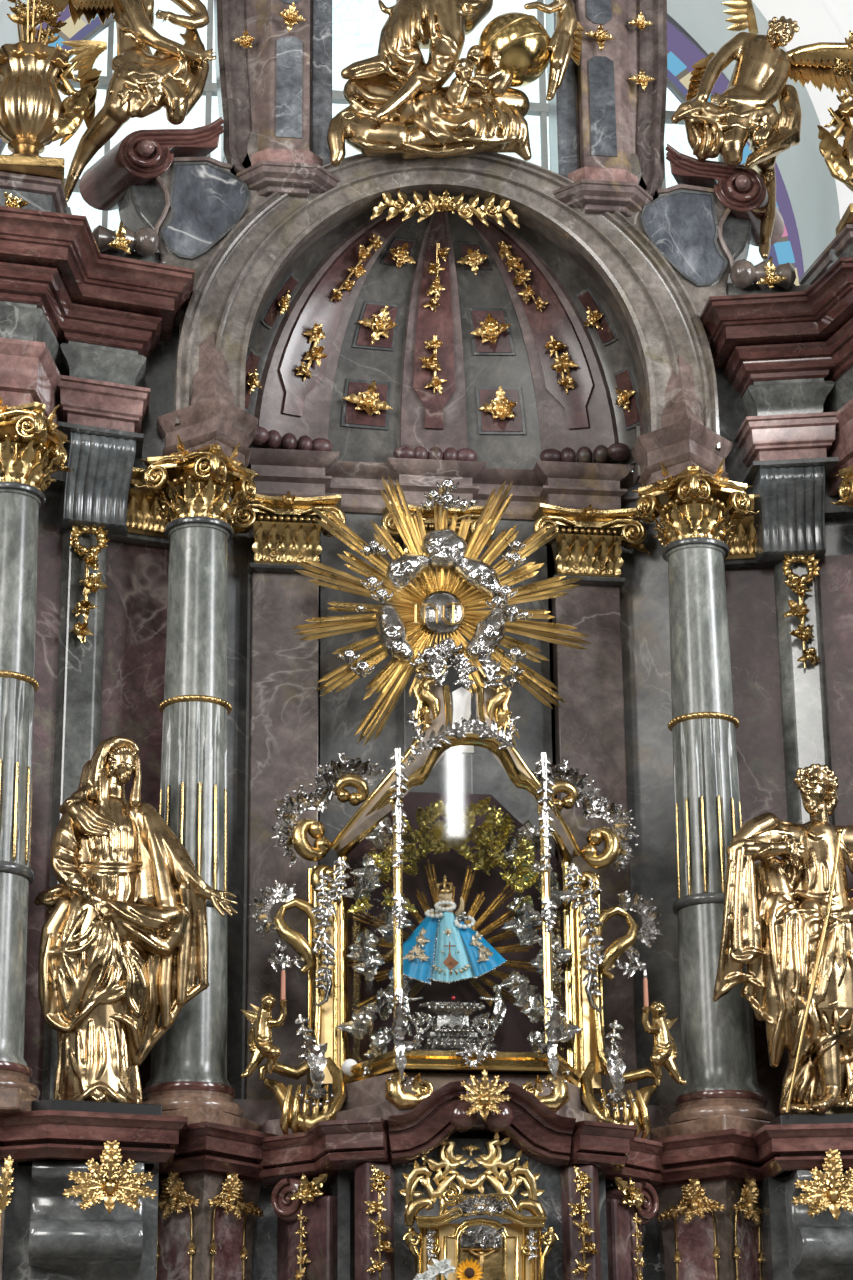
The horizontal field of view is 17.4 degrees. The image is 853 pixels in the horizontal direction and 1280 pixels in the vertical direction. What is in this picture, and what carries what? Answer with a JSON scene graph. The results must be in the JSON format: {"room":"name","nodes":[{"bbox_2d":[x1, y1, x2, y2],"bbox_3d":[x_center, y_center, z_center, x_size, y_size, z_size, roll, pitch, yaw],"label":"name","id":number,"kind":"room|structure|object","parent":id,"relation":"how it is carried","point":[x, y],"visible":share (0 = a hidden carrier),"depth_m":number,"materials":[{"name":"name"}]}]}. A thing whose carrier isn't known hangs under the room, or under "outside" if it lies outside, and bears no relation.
{"room":"church","nodes":[
{"label":"church","id":0,"kind":"room"},
{"bbox_2d":[279,999,286,1005],"bbox_3d":[-0.714,1.809,13.910,0.044,0.030,0.043,2,-20,-7],"label":"cup","id":1,"kind":"object","parent":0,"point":[283,1002],"depth_m":13.90,"materials":[{"name":"brown metal"}]},
{"bbox_2d":[24,326,852,1279],"bbox_3d":[0.091,1.025,15.105,6.000,5.800,1.000,2,-20,-7],"label":"wall","id":2,"kind":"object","parent":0,"point":[137,576],"visible":0.16,"depth_m":15.36,"materials":[{"name":"stone"}]},
{"bbox_2d":[0,1113,13,1279],"bbox_3d":[-2.397,2.850,13.234,0.920,1.140,0.785,2,-20,-7],"label":"pedestal","id":3,"kind":"object","parent":2,"relation":"attached to","point":[6,1171],"visible":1,"depth_m":13.15,"materials":[{"name":"stone"}]},
{"bbox_2d":[0,395,73,1113],"bbox_3d":[-2.162,0.546,14.047,0.559,3.762,0.559,-4,-20,8],"label":"marble column","id":4,"kind":"structure","parent":3,"relation":"on","point":[31,443],"depth_m":14.02,"materials":[{"name":"stone"}]},
{"bbox_2d":[0,206,100,428],"bbox_3d":[-2.468,-1.635,14.775,1.663,1.025,1.189,2,-20,-7],"label":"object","id":5,"kind":"object","parent":4,"relation":"on","point":[46,258],"visible":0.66,"depth_m":14.66,"materials":[{"name":"stone"}]},
{"bbox_2d":[0,171,71,213],"bbox_3d":[-2.388,-2.229,15.172,0.970,0.370,0.861,2,-20,-7],"label":"pedestal","id":6,"kind":"object","parent":5,"relation":"on","point":[22,191],"visible":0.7,"depth_m":14.99,"materials":[{"name":"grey stone"}]},
{"bbox_2d":[4,192,28,207],"bbox_3d":[-2.177,-2.330,14.828,0.144,0.150,0.082,0,-20,-1],"label":"flower","id":7,"kind":"object","parent":6,"relation":"on","point":[10,201],"depth_m":14.82,"materials":[{"name":"gold metal"}]},
{"bbox_2d":[0,0,96,188],"bbox_3d":[-2.171,-3.068,15.248,0.736,1.255,0.533,2,-20,-7],"label":"urn","id":8,"kind":"object","parent":6,"relation":"on","point":[33,112],"visible":0.99,"depth_m":15.08,"materials":[{"name":"gold metal"}]},
{"bbox_2d":[0,41,68,156],"bbox_3d":[-2.168,-2.849,15.169,0.480,0.670,0.462,2,-20,-7],"label":"bowl","id":9,"kind":"object","parent":8,"relation":"on","point":[33,112],"depth_m":15.07,"materials":[{"name":"gold metal"}]},
{"bbox_2d":[42,528,106,1099],"bbox_3d":[-1.842,1.477,14.479,0.240,4.360,0.347,2,-20,-7],"label":"pilaster","id":10,"kind":"object","parent":2,"relation":"attached to","point":[80,666],"visible":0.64,"depth_m":14.77,"materials":[{"name":"grey stone"}]},
{"bbox_2d":[69,525,109,643],"bbox_3d":[-1.807,-0.342,14.909,0.228,0.759,0.122,2,-20,-7],"label":"hanging floral ornament","id":11,"kind":"object","parent":10,"relation":"attached to","point":[91,583],"visible":1,"depth_m":14.93,"materials":[{"name":"gold metal"}]},
{"bbox_2d":[1,1099,187,1279],"bbox_3d":[-1.646,2.850,13.351,0.960,1.205,0.765,2,-20,-7],"label":"pedestal","id":12,"kind":"object","parent":2,"relation":"attached to","point":[83,1205],"visible":1,"depth_m":13.25,"materials":[{"name":"stone"}]},
{"bbox_2d":[34,736,237,1103],"bbox_3d":[-1.454,1.421,13.776,1.012,2.030,0.456,-6,-21,14],"label":"gilded statue","id":13,"kind":"object","parent":12,"relation":"on","point":[122,949],"visible":0.98,"depth_m":13.71,"materials":[{"name":"gold metal"}]},
{"bbox_2d":[57,254,194,535],"bbox_3d":[-1.759,-1.319,15.123,0.960,1.395,0.873,2,-20,-7],"label":"entablature","id":14,"kind":"object","parent":2,"relation":"attached to","point":[126,307],"visible":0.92,"depth_m":15.10,"materials":[{"name":"stone"}]},
{"bbox_2d":[92,220,158,262],"bbox_3d":[-1.688,-2.099,15.540,0.400,0.365,0.444,2,-20,-7],"label":"roll","id":15,"kind":"object","parent":14,"relation":"on","point":[121,242],"visible":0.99,"depth_m":15.45,"materials":[{"name":"grey stone"}]},
{"bbox_2d":[79,117,223,231],"bbox_3d":[-1.564,-2.550,15.810,0.800,0.818,0.522,2,-20,-7],"label":"scroll","id":16,"kind":"object","parent":14,"relation":"on","point":[122,179],"visible":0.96,"depth_m":15.75,"materials":[{"name":"stone"}]},
{"bbox_2d":[43,0,215,201],"bbox_3d":[-1.705,-3.188,15.821,1.018,1.545,0.336,1,-20,-5],"label":"angel","id":17,"kind":"object","parent":16,"relation":"on","point":[174,78],"visible":0.96,"depth_m":15.78,"materials":[{"name":"gold metal"}]},
{"bbox_2d":[109,29,208,117],"bbox_3d":[-1.513,-3.236,15.842,0.566,0.694,0.295,2,-20,-7],"label":"drapery","id":18,"kind":"object","parent":17,"relation":"hanging from","point":[174,78],"depth_m":15.74,"materials":[{"name":"gold metal"}]},
{"bbox_2d":[159,259,186,325],"bbox_3d":[-1.770,-1.994,15.514,1.400,0.390,0.400,2,-20,-7],"label":"plinth","id":19,"kind":"object","parent":14,"relation":"on","point":[182,312],"visible":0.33,"depth_m":15.52,"materials":[{"name":"brown stone"}]},
{"bbox_2d":[153,0,267,289],"bbox_3d":[-1.205,-2.887,16.023,0.752,2.180,0.370,2,-20,-7],"label":"attic shoulder","id":20,"kind":"object","parent":14,"relation":"on","point":[205,199],"visible":0.74,"depth_m":15.73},
{"bbox_2d":[233,0,339,197],"bbox_3d":[-0.812,-3.229,16.117,0.636,2.096,0.470,2,-20,-7],"label":"pilaster","id":21,"kind":"object","parent":20,"relation":"on","point":[287,44],"visible":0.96,"depth_m":15.97,"materials":[{"name":"grey stone"}]},
{"bbox_2d":[106,467,169,549],"bbox_3d":[-1.604,-0.710,15.289,0.544,0.380,0.291,8,-22,-22],"label":"capital","id":22,"kind":"object","parent":2,"relation":"attached to","point":[146,526],"visible":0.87,"depth_m":15.22,"materials":[{"name":"metal"}]},
{"bbox_2d":[156,1121,278,1279],"bbox_3d":[-1.101,2.954,13.631,0.880,1.090,0.717,2,-20,-7],"label":"pedestal","id":23,"kind":"object","parent":2,"relation":"attached to","point":[208,1196],"visible":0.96,"depth_m":13.62,"materials":[{"name":"stone"}]},
{"bbox_2d":[134,434,264,1131],"bbox_3d":[-1.215,0.734,14.596,0.560,3.764,0.560,-10,-22,24],"label":"marble column","id":24,"kind":"structure","parent":23,"relation":"on","point":[188,1063],"depth_m":14.56,"materials":[{"name":"stone"}]},
{"bbox_2d":[156,152,732,486],"bbox_3d":[0.107,-1.827,15.780,3.220,2.020,0.787,2,-20,-7],"label":"arch","id":25,"kind":"object","parent":24,"relation":"on","point":[664,331],"visible":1,"depth_m":15.75,"materials":[{"name":"grey stone"}]},
{"bbox_2d":[327,0,583,166],"bbox_3d":[0.174,-3.419,16.107,1.490,1.604,0.474,-1,-20,0],"label":"gilded statue","id":26,"kind":"object","parent":25,"relation":"on","point":[398,102],"visible":1,"depth_m":15.90,"materials":[{"name":"gold metal"}]},
{"bbox_2d":[241,993,286,1077],"bbox_3d":[-0.815,1.979,13.925,0.224,0.432,0.230,2,-20,-7],"label":"cherub","id":27,"kind":"object","parent":2,"relation":"on","point":[259,1039],"visible":1,"depth_m":13.89,"materials":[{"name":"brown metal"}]},
{"bbox_2d":[279,961,286,1005],"bbox_3d":[-0.715,1.715,13.944,0.044,0.230,0.043,2,-20,-7],"label":"candle","id":28,"kind":"object","parent":27,"relation":"on","point":[283,1001],"visible":1,"depth_m":13.93,"materials":[{"name":"wax"}]},
{"bbox_2d":[233,1099,312,1124],"bbox_3d":[-0.823,2.610,14.316,0.500,0.440,0.550,2,-20,-7],"label":"ledge","id":29,"kind":"object","parent":2,"relation":"attached to","point":[258,1111],"visible":0.05,"depth_m":14.20,"materials":[{"name":"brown stone"}]},
{"bbox_2d":[232,491,349,1186],"bbox_3d":[-0.774,1.031,15.103,0.704,3.845,0.371,2,-20,-7],"label":"pilaster","id":30,"kind":"object","parent":2,"relation":"attached to","point":[283,668],"visible":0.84,"depth_m":15.30,"materials":[{"name":"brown stone"}]},
{"bbox_2d":[246,448,639,520],"bbox_3d":[0.035,-0.824,16.062,2.779,0.290,0.549,2,-20,-7],"label":"entablature","id":31,"kind":"object","parent":30,"relation":"on","point":[302,473],"visible":0.62,"depth_m":15.94,"materials":[{"name":"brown stone"}]},
{"bbox_2d":[245,202,639,469],"bbox_3d":[0.061,-1.757,16.117,2.400,1.520,0.680,2,-20,-7],"label":"semi-dome","id":32,"kind":"object","parent":31,"relation":"on","point":[441,336],"visible":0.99,"depth_m":16.16,"materials":[{"name":"stone"}]},
{"bbox_2d":[271,1170,349,1279],"bbox_3d":[-0.578,3.074,13.580,0.368,0.920,0.469,2,-20,-7],"label":"pilaster","id":33,"kind":"object","parent":2,"relation":"attached to","point":[313,1224],"visible":1,"depth_m":13.52,"materials":[{"name":"red stone"}]},
{"bbox_2d":[355,1162,393,1279],"bbox_3d":[-0.235,2.927,13.187,0.190,0.920,0.193,2,-20,-7],"label":"pilaster","id":34,"kind":"object","parent":2,"relation":"attached to","point":[374,1181],"visible":1,"depth_m":13.25,"materials":[{"name":"stone"}]},
{"bbox_2d":[378,501,495,797],"bbox_3d":[0.072,1.061,15.245,0.704,3.828,0.311,2,-20,-7],"label":"pilaster","id":35,"kind":"object","parent":2,"relation":"attached to","point":[452,773],"visible":0.19,"depth_m":15.49,"materials":[{"name":"grey stone"}]},
{"bbox_2d":[292,476,590,746],"bbox_3d":[0.093,-0.166,15.284,1.650,1.599,0.220,4,-20,-11],"label":"sunburst","id":36,"kind":"object","parent":2,"relation":"attached to","point":[448,605],"visible":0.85,"depth_m":15.31,"materials":[{"name":"metal"}]},
{"bbox_2d":[247,638,661,1138],"bbox_3d":[0.188,1.246,14.284,2.176,2.591,0.885,2,-20,-7],"label":"shrine","id":37,"kind":"object","parent":2,"relation":"on","point":[335,989],"visible":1,"depth_m":14.40,"materials":[{"name":"gold metal"}]},
{"bbox_2d":[342,1059,356,1076],"bbox_3d":[-0.384,2.146,14.005,0.084,0.088,0.083,2,-20,-7],"label":"globe","id":38,"kind":"object","parent":37,"relation":"in","point":[346,1066],"visible":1,"depth_m":13.98},
{"bbox_2d":[404,996,503,1050],"bbox_3d":[0.126,2.036,14.140,0.528,0.410,0.361,2,-20,-7],"label":"pedestal","id":39,"kind":"object","parent":37,"relation":"on","point":[449,1025],"visible":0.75,"depth_m":14.09,"materials":[{"name":"silver metal"}]},
{"bbox_2d":[403,875,507,984],"bbox_3d":[0.142,1.498,14.330,0.587,0.604,0.245,4,-21,-13],"label":"statue","id":40,"kind":"object","parent":39,"relation":"on","point":[442,947],"visible":0.99,"depth_m":14.26,"materials":[{"name":"blue fabric"}]},
{"bbox_2d":[336,797,582,1057],"bbox_3d":[0.165,1.471,14.396,1.277,1.410,0.322,3,-20,-10],"label":"shrine glory","id":41,"kind":"object","parent":37,"relation":"in","point":[519,851],"visible":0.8,"depth_m":14.47,"materials":[{"name":"gold metal"}]},
{"bbox_2d":[256,1069,666,1279],"bbox_3d":[0.193,2.892,13.789,2.286,1.390,1.408,2,-20,-7],"label":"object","id":42,"kind":"object","parent":2,"relation":"attached to","point":[465,1109],"visible":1,"depth_m":13.45,"materials":[{"name":"red stone"}]},
{"bbox_2d":[398,1133,544,1209],"bbox_3d":[0.212,2.565,13.416,0.714,0.408,0.062,2,-20,-7],"label":"ornament","id":43,"kind":"object","parent":2,"relation":"attached to","point":[450,1162],"visible":0.92,"depth_m":13.41,"materials":[{"name":"gold metal"}]},
{"bbox_2d":[402,1182,558,1279],"bbox_3d":[0.304,3.052,12.880,1.400,1.144,0.780,2,-20,-7],"label":"tabernacle","id":44,"kind":"object","parent":2,"relation":"attached to","point":[504,1251],"visible":1,"depth_m":13.14,"materials":[{"name":"gold metal"}]},
{"bbox_2d":[413,1273,430,1279],"bbox_3d":[-0.012,3.156,12.736,0.087,0.520,0.078,6,-21,-17],"label":"flower","id":45,"kind":"object","parent":44,"relation":"in","point":[423,1276],"visible":1,"depth_m":12.81,"materials":[{"name":"white plant"}]},
{"bbox_2d":[423,1264,440,1279],"bbox_3d":[0.043,3.134,12.790,0.071,0.540,0.097,-19,-27,40],"label":"flower","id":46,"kind":"object","parent":44,"relation":"in","point":[431,1272],"visible":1,"depth_m":12.86,"materials":[{"name":"white plant"}]},
{"bbox_2d":[432,1258,448,1279],"bbox_3d":[0.072,3.111,12.826,0.068,0.534,0.096,-18,-26,39],"label":"flower","id":47,"kind":"object","parent":44,"relation":"in","point":[437,1263],"visible":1,"depth_m":12.90,"materials":[{"name":"white plant"}]},
{"bbox_2d":[438,1259,455,1279],"bbox_3d":[0.102,3.109,12.787,0.064,0.543,0.096,-12,-23,29],"label":"flower","id":48,"kind":"object","parent":44,"relation":"in","point":[446,1268],"visible":1,"depth_m":12.86,"materials":[{"name":"white plant"}]},
{"bbox_2d":[455,1259,483,1279],"bbox_3d":[0.197,3.182,12.824,0.134,0.667,0.080,2,-20,-7],"label":"sunflower","id":49,"kind":"object","parent":44,"relation":"in","point":[468,1270],"visible":1,"depth_m":12.89,"materials":[{"name":"yellow plant"}]},
{"bbox_2d":[464,1267,474,1277],"bbox_3d":[0.199,2.922,12.889,0.048,0.048,0.023,2,-20,-7],"label":"flower centre","id":50,"kind":"object","parent":49,"relation":"on","point":[469,1272],"depth_m":12.89,"materials":[{"name":"brown plant"}]},
{"bbox_2d":[560,1165,601,1279],"bbox_3d":[0.755,2.964,13.317,0.190,0.920,0.187,2,-20,-7],"label":"pilaster","id":51,"kind":"object","parent":2,"relation":"attached to","point":[581,1247],"visible":1,"depth_m":13.37,"materials":[{"name":"stone"}]},
{"bbox_2d":[530,503,649,1104],"bbox_3d":[0.925,1.092,15.322,0.704,3.845,0.371,2,-20,-7],"label":"pilaster","id":52,"kind":"object","parent":2,"relation":"attached to","point":[590,726],"visible":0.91,"depth_m":15.61,"materials":[{"name":"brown stone"}]},
{"bbox_2d":[598,1173,658,1279],"bbox_3d":[0.977,3.130,13.780,0.368,0.920,0.469,2,-20,-7],"label":"pilaster","id":53,"kind":"object","parent":2,"relation":"attached to","point":[623,1208],"visible":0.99,"depth_m":13.70,"materials":[{"name":"red stone"}]},
{"bbox_2d":[586,1105,676,1188],"bbox_3d":[1.060,2.678,14.558,0.500,0.440,0.550,2,-20,-7],"label":"ledge","id":54,"kind":"object","parent":2,"relation":"attached to","point":[658,1115],"visible":0.03,"depth_m":14.47,"materials":[{"name":"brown stone"}]},
{"bbox_2d":[642,1001,686,1084],"bbox_3d":[1.220,2.047,14.170,0.176,0.432,0.273,-10,-22,24],"label":"cherub","id":55,"kind":"object","parent":2,"relation":"on","point":[665,1050],"visible":1,"depth_m":14.14,"materials":[{"name":"gold metal"}]},
{"bbox_2d":[642,968,650,1012],"bbox_3d":[1.114,1.781,14.179,0.044,0.230,0.043,2,-20,-7],"label":"candle","id":56,"kind":"object","parent":55,"relation":"on","point":[646,1008],"visible":1,"depth_m":14.17,"materials":[{"name":"wax"}]},
{"bbox_2d":[642,1006,650,1012],"bbox_3d":[1.115,1.875,14.145,0.044,0.030,0.043,2,-20,-7],"label":"cup","id":57,"kind":"object","parent":55,"relation":"in","point":[646,1009],"depth_m":14.13,"materials":[{"name":"brown metal"}]},
{"bbox_2d":[648,1129,762,1279],"bbox_3d":[1.476,3.047,13.963,0.880,1.090,0.717,2,-20,-7],"label":"pedestal","id":58,"kind":"object","parent":2,"relation":"attached to","point":[707,1218],"visible":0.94,"depth_m":13.96,"materials":[{"name":"stone"}]},
{"bbox_2d":[627,459,775,1138],"bbox_3d":[1.501,0.833,14.946,0.560,3.764,0.560,16,-26,-38],"label":"marble column","id":59,"kind":"structure","parent":58,"relation":"on","point":[721,1091],"depth_m":14.83,"materials":[{"name":"stone"}]},
{"bbox_2d":[724,494,782,568],"bbox_3d":[1.803,-0.587,15.728,0.544,0.380,0.291,-3,-20,8],"label":"capital","id":60,"kind":"object","parent":2,"relation":"attached to","point":[742,545],"visible":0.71,"depth_m":15.64,"materials":[{"name":"metal"}]},
{"bbox_2d":[700,291,838,561],"bbox_3d":[2.038,-1.182,15.612,0.960,1.395,0.873,2,-20,-7],"label":"entablature","id":61,"kind":"object","parent":2,"relation":"attached to","point":[770,348],"visible":0.94,"depth_m":15.59,"materials":[{"name":"stone"}]},
{"bbox_2d":[626,0,733,316],"bbox_3d":[1.387,-2.793,16.356,0.752,2.180,0.370,2,-20,-7],"label":"attic shoulder","id":62,"kind":"object","parent":61,"relation":"on","point":[684,222],"visible":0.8,"depth_m":16.09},
{"bbox_2d":[545,0,654,216],"bbox_3d":[1.011,-3.163,16.352,0.642,2.096,0.470,2,-20,-7],"label":"pilaster","id":63,"kind":"object","parent":62,"relation":"on","point":[593,112],"visible":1,"depth_m":16.21,"materials":[{"name":"grey stone"}]},
{"bbox_2d":[665,144,783,282],"bbox_3d":[1.764,-2.430,16.239,0.800,0.818,0.522,2,-20,-7],"label":"scroll","id":64,"kind":"object","parent":61,"relation":"on","point":[745,193],"visible":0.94,"depth_m":16.15,"materials":[{"name":"stone"}]},
{"bbox_2d":[671,0,852,258],"bbox_3d":[2.083,-3.093,16.350,1.363,1.947,0.389,2,-20,-7],"label":"angel","id":65,"kind":"object","parent":64,"relation":"on","point":[745,111],"visible":0.98,"depth_m":16.27,"materials":[{"name":"gold metal"}]},
{"bbox_2d":[671,84,801,169],"bbox_3d":[1.818,-3.004,16.206,0.801,0.648,0.241,4,-21,-13],"label":"drapery","id":66,"kind":"object","parent":65,"relation":"hanging from","point":[743,113],"depth_m":16.14,"materials":[{"name":"gold metal"}]},
{"bbox_2d":[708,283,811,345],"bbox_3d":[1.997,-1.857,15.999,1.400,0.390,0.400,2,-20,-7],"label":"plinth","id":67,"kind":"object","parent":61,"relation":"on","point":[800,287],"visible":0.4,"depth_m":16.06,"materials":[{"name":"brown stone"}]},
{"bbox_2d":[726,256,795,294],"bbox_3d":[1.919,-1.968,16.007,0.400,0.365,0.441,2,-20,-7],"label":"roll","id":68,"kind":"object","parent":61,"relation":"on","point":[764,277],"visible":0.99,"depth_m":15.92,"materials":[{"name":"grey stone"}]},
{"bbox_2d":[753,1114,852,1279],"bbox_3d":[2.264,2.995,13.856,1.270,1.200,0.761,2,-20,-7],"label":"pedestal","id":69,"kind":"object","parent":2,"relation":"attached to","point":[805,1160],"visible":1,"depth_m":13.73,"materials":[{"name":"stone"}]},
{"bbox_2d":[713,764,852,1114],"bbox_3d":[1.928,1.523,14.271,0.907,1.864,0.456,9,-22,-25],"label":"gilded statue","id":70,"kind":"object","parent":69,"relation":"on","point":[789,919],"visible":0.97,"depth_m":14.11,"materials":[{"name":"gold metal"}]},
{"bbox_2d":[773,558,834,824],"bbox_3d":[2.083,1.619,14.985,0.240,4.360,0.347,2,-20,-7],"label":"pilaster","id":71,"kind":"object","parent":2,"relation":"attached to","point":[803,691],"visible":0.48,"depth_m":15.32,"materials":[{"name":"grey stone"}]},
{"bbox_2d":[782,554,820,667],"bbox_3d":[2.080,-0.206,15.416,0.234,0.746,0.113,2,-20,-7],"label":"hanging floral ornament","id":72,"kind":"object","parent":71,"relation":"attached to","point":[797,584],"visible":1,"depth_m":15.42,"materials":[{"name":"gold metal"}]},
{"bbox_3d":[2.973,3.037,13.905,1.050,1.140,0.829,2,-20,-7],"label":"pedestal","id":73,"kind":"object","parent":2,"relation":"attached to","visible":0},
{"bbox_2d":[830,465,852,506],"bbox_3d":[2.591,0.718,14.659,0.559,3.762,0.559,8,-22,-23],"label":"marble column","id":74,"kind":"structure","parent":73,"relation":"on","point":[845,490],"depth_m":15.29,"materials":[{"name":"stone"}]},
{"bbox_2d":[805,257,852,495],"bbox_3d":[2.832,-1.443,15.458,1.663,1.025,1.189,2,-20,-7],"label":"block","id":75,"kind":"object","parent":74,"relation":"on","point":[830,297],"visible":0.55,"depth_m":15.49,"materials":[{"name":"stone"}]},
{"bbox_2d":[799,224,852,284],"bbox_3d":[2.697,-2.044,15.830,0.970,0.370,0.854,2,-20,-7],"label":"pedestal","id":76,"kind":"object","parent":75,"relation":"on","point":[841,246],"visible":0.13,"depth_m":15.76,"materials":[{"name":"grey stone"}]},
{"bbox_2d":[817,30,852,235],"bbox_3d":[2.528,-2.901,15.854,0.736,1.262,0.533,2,-20,-7],"label":"urn","id":77,"kind":"object","parent":76,"relation":"on","point":[838,158],"visible":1,"depth_m":15.70,"materials":[{"name":"gold metal"}]},
{"bbox_2d":[830,99,852,191],"bbox_3d":[2.530,-2.679,15.774,0.480,0.670,0.462,2,-20,-7],"label":"bowl","id":78,"kind":"object","parent":77,"relation":"on","point":[841,169],"depth_m":15.70,"materials":[{"name":"gold metal"}]},
{"bbox_2d":[667,19,729,81],"bbox_3d":[-0.308,-0.073,18.511,18.000,16.000,0.500,2,-20,-7],"label":"wall","id":79,"kind":"structure","parent":0,"point":[667,19],"depth_m":20.54,"materials":[{"name":"grey paint"}]},
{"bbox_2d":[0,0,803,471],"bbox_3d":[-0.339,-2.856,19.534,6.540,5.530,0.120,2,-20,-7],"label":"window","id":80,"kind":"structure","parent":79,"relation":"in","point":[357,25],"depth_m":19.98,"materials":[{"name":"white glass"}]},
{"bbox_3d":[1.526,3.079,3.388,20.000,0.300,28.000,2,-20,-7],"label":"floor","id":81,"kind":"structure","parent":0,"visible":0},
{"bbox_2d":[0,0,852,272],"bbox_3d":[-0.179,0.333,17.393,7.940,14.470,0.940,2,-20,-7],"label":"wall","id":82,"kind":"structure","parent":81,"relation":"on","point":[819,201],"depth_m":19.01,"materials":[{"name":"white paint"}]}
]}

